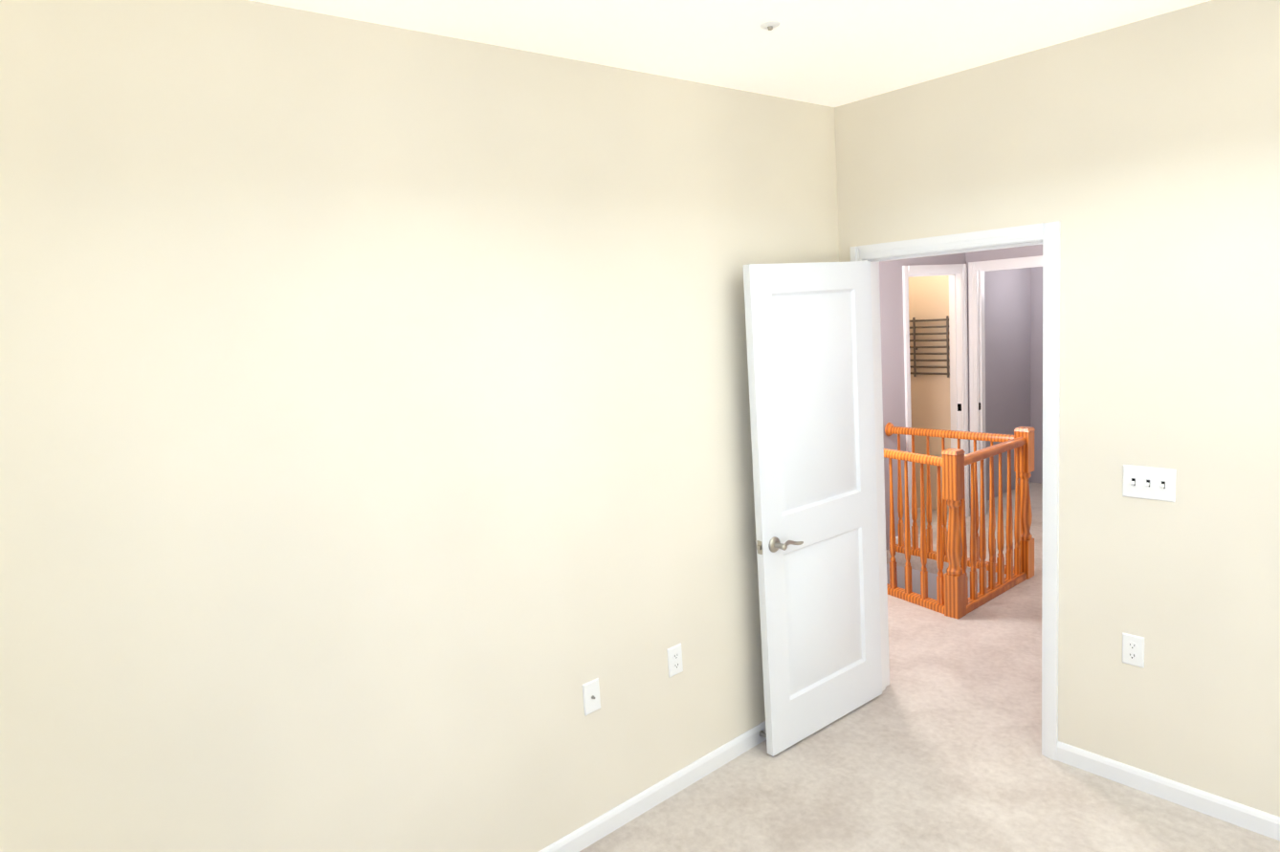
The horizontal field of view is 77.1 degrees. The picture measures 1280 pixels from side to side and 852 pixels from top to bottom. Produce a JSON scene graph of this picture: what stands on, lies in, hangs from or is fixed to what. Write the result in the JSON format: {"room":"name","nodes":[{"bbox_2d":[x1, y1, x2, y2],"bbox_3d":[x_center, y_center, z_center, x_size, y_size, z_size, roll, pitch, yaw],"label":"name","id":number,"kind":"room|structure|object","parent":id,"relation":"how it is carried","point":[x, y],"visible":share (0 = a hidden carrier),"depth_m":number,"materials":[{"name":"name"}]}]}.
{"room":"empty bedroom","nodes":[
{"label":"empty bedroom","id":0,"kind":"room"},
{"bbox_2d":[0,0,838,851],"bbox_3d":[-0.431,0.183,2.670,3.570,2.730,0.120,-11,11,-40],"label":"wall","id":1,"kind":"structure","parent":0,"point":[375,453],"depth_m":2.28,"materials":[{"name":"beige paint"}]},
{"bbox_2d":[582,678,600,715],"bbox_3d":[-0.168,0.970,2.871,0.072,0.116,0.018,-11,11,-40],"label":"outlet","id":2,"kind":"object","parent":1,"relation":"attached to","point":[591,696],"visible":1,"depth_m":2.87,"materials":[{"name":"white plastic"}]},
{"bbox_2d":[538,721,766,851],"bbox_3d":[-0.251,1.488,2.846,3.450,0.078,0.013,-11,11,-40],"label":"baseboard","id":3,"kind":"structure","parent":1,"relation":"attached to","point":[591,832],"depth_m":3.10,"materials":[{"name":"white wood"}]},
{"bbox_2d":[666,643,683,677],"bbox_3d":[0.139,0.916,3.137,0.072,0.116,0.009,-11,11,-40],"label":"electrical outlet","id":4,"kind":"object","parent":1,"relation":"attached to","point":[674,659],"visible":1,"depth_m":3.13,"materials":[{"name":"white plastic"}]},
{"bbox_2d":[759,730,766,737],"bbox_3d":[0.553,1.341,3.466,0.024,0.024,0.078,-11,11,-40],"label":"doorstop","id":5,"kind":"object","parent":1,"relation":"attached to","point":[762,734],"visible":0.46,"depth_m":3.48,"materials":[{"name":"white metal"}]},
{"bbox_2d":[249,0,1210,107],"bbox_3d":[0.632,-1.115,1.216,3.690,0.100,3.540,-11,11,-40],"label":"ceiling","id":6,"kind":"structure","parent":0,"point":[832,53],"depth_m":2.54,"materials":[{"name":"paint"}]},
{"bbox_2d":[760,21,779,30],"bbox_3d":[0.398,-1.218,2.452,0.060,0.016,0.060,-11,11,-40],"label":"sprinkler","id":7,"kind":"object","parent":6,"relation":"attached to","point":[770,25],"visible":1,"depth_m":2.44,"materials":[{"name":"white metal"}]},
{"bbox_2d":[879,253,961,551],"bbox_3d":[2.160,-0.389,6.230,1.179,2.500,0.100,-11,11,-40],"label":"wall","id":8,"kind":"structure","parent":0,"point":[891,288],"depth_m":5.92,"materials":[{"name":"grey paint"}]},
{"bbox_2d":[902,264,969,541],"bbox_3d":[2.316,-0.212,6.367,0.920,2.090,0.118,-11,11,-40],"label":"trim","id":9,"kind":"structure","parent":8,"relation":"attached to","point":[957,274],"depth_m":6.51,"materials":[{"name":"white wood"}]},
{"bbox_2d":[579,482,1279,851],"bbox_3d":[1.959,1.260,3.999,8.570,0.100,5.720,-11,11,-40],"label":"floor","id":10,"kind":"structure","parent":0,"point":[892,769],"depth_m":3.15,"materials":[{"name":"beige carpet"}]},
{"bbox_2d":[883,422,1035,619],"bbox_3d":[1.543,0.502,5.644,0.983,0.990,1.991,-11,11,-40],"label":"balustrade","id":11,"kind":"object","parent":10,"relation":"on","point":[953,600],"visible":0.56,"depth_m":4.97,"materials":[{"name":"orange wood"}]},
{"bbox_2d":[886,563,988,599],"bbox_3d":[1.629,2.332,5.936,1.000,2.520,1.930,-11,11,-40],"label":"wall","id":12,"kind":"structure","parent":0,"point":[915,582],"depth_m":5.84,"materials":[{"name":"white paint"}]},
{"bbox_2d":[961,252,966,264],"bbox_3d":[2.632,-0.479,6.629,0.071,2.500,0.100,-11,11,-40],"label":"wall","id":13,"kind":"structure","parent":0,"point":[962,257],"depth_m":6.46,"materials":[{"name":"grey paint"}]},
{"bbox_2d":[908,267,1030,512],"bbox_3d":[2.500,-0.529,7.041,2.550,2.500,0.700,-11,11,-40],"label":"wall","id":14,"kind":"structure","parent":0,"point":[1007,342],"depth_m":7.08,"materials":[{"name":"grey paint"}]},
{"bbox_2d":[909,315,949,377],"bbox_3d":[2.369,-0.678,6.908,0.047,0.510,0.630,-11,11,-40],"label":"towel rack","id":15,"kind":"object","parent":14,"relation":"attached to","point":[915,347],"visible":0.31,"depth_m":6.80,"materials":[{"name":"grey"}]},
{"bbox_2d":[965,244,1042,514],"bbox_3d":[2.763,-0.487,6.623,0.120,2.500,1.679,-11,11,-40],"label":"wall","id":16,"kind":"structure","parent":0,"point":[1012,253],"depth_m":6.35,"materials":[{"name":"grey paint"}]},
{"bbox_2d":[968,255,1042,516],"bbox_3d":[3.056,-0.261,6.312,0.138,2.100,0.900,-11,11,-40],"label":"trim","id":17,"kind":"structure","parent":16,"relation":"attached to","point":[977,332],"depth_m":6.53,"materials":[{"name":"white wood"}]},
{"bbox_2d":[1030,266,1042,484],"bbox_3d":[4.153,-0.656,7.131,0.100,2.500,3.600,-11,11,-40],"label":"wall","id":18,"kind":"structure","parent":0,"point":[1036,349],"depth_m":7.57,"materials":[{"name":"grey paint"}]},
{"bbox_2d":[834,0,1279,817],"bbox_3d":[1.578,-0.023,3.136,0.120,2.730,2.006,-11,11,-40],"label":"wall","id":19,"kind":"structure","parent":0,"point":[1164,168],"depth_m":2.79,"materials":[{"name":"beige paint"}]},
{"bbox_2d":[742,261,882,756],"bbox_3d":[0.778,0.325,3.486,0.809,2.030,0.159,-11,11,-40],"label":"entry door","id":20,"kind":"structure","parent":19,"relation":"in","point":[809,357],"depth_m":3.42,"materials":[{"name":"white wood"}]},
{"bbox_2d":[849,220,1060,761],"bbox_3d":[1.359,0.259,3.458,0.156,2.112,0.900,-11,11,-40],"label":"trim","id":21,"kind":"structure","parent":19,"relation":"attached to","point":[1047,236],"depth_m":3.16,"materials":[{"name":"white wood"}]},
{"bbox_2d":[1122,632,1144,668],"bbox_3d":[1.810,0.825,2.951,0.009,0.116,0.072,-11,11,-40],"label":"electrical outlet","id":22,"kind":"object","parent":19,"relation":"attached to","point":[1133,650],"visible":1,"depth_m":2.95,"materials":[{"name":"white plastic"}]},
{"bbox_2d":[1122,464,1176,502],"bbox_3d":[1.788,0.203,2.828,0.022,0.116,0.165,-11,11,-40],"label":"switch plate","id":23,"kind":"object","parent":19,"relation":"attached to","point":[1150,483],"visible":1,"depth_m":2.83,"materials":[{"name":"white plastic"}]},
{"bbox_2d":[1056,741,1279,841],"bbox_3d":[1.958,1.329,2.887,0.013,0.078,0.878,-11,11,-40],"label":"baseboard","id":24,"kind":"structure","parent":19,"relation":"attached to","point":[1253,820],"depth_m":2.91,"materials":[{"name":"white wood"}]}
]}

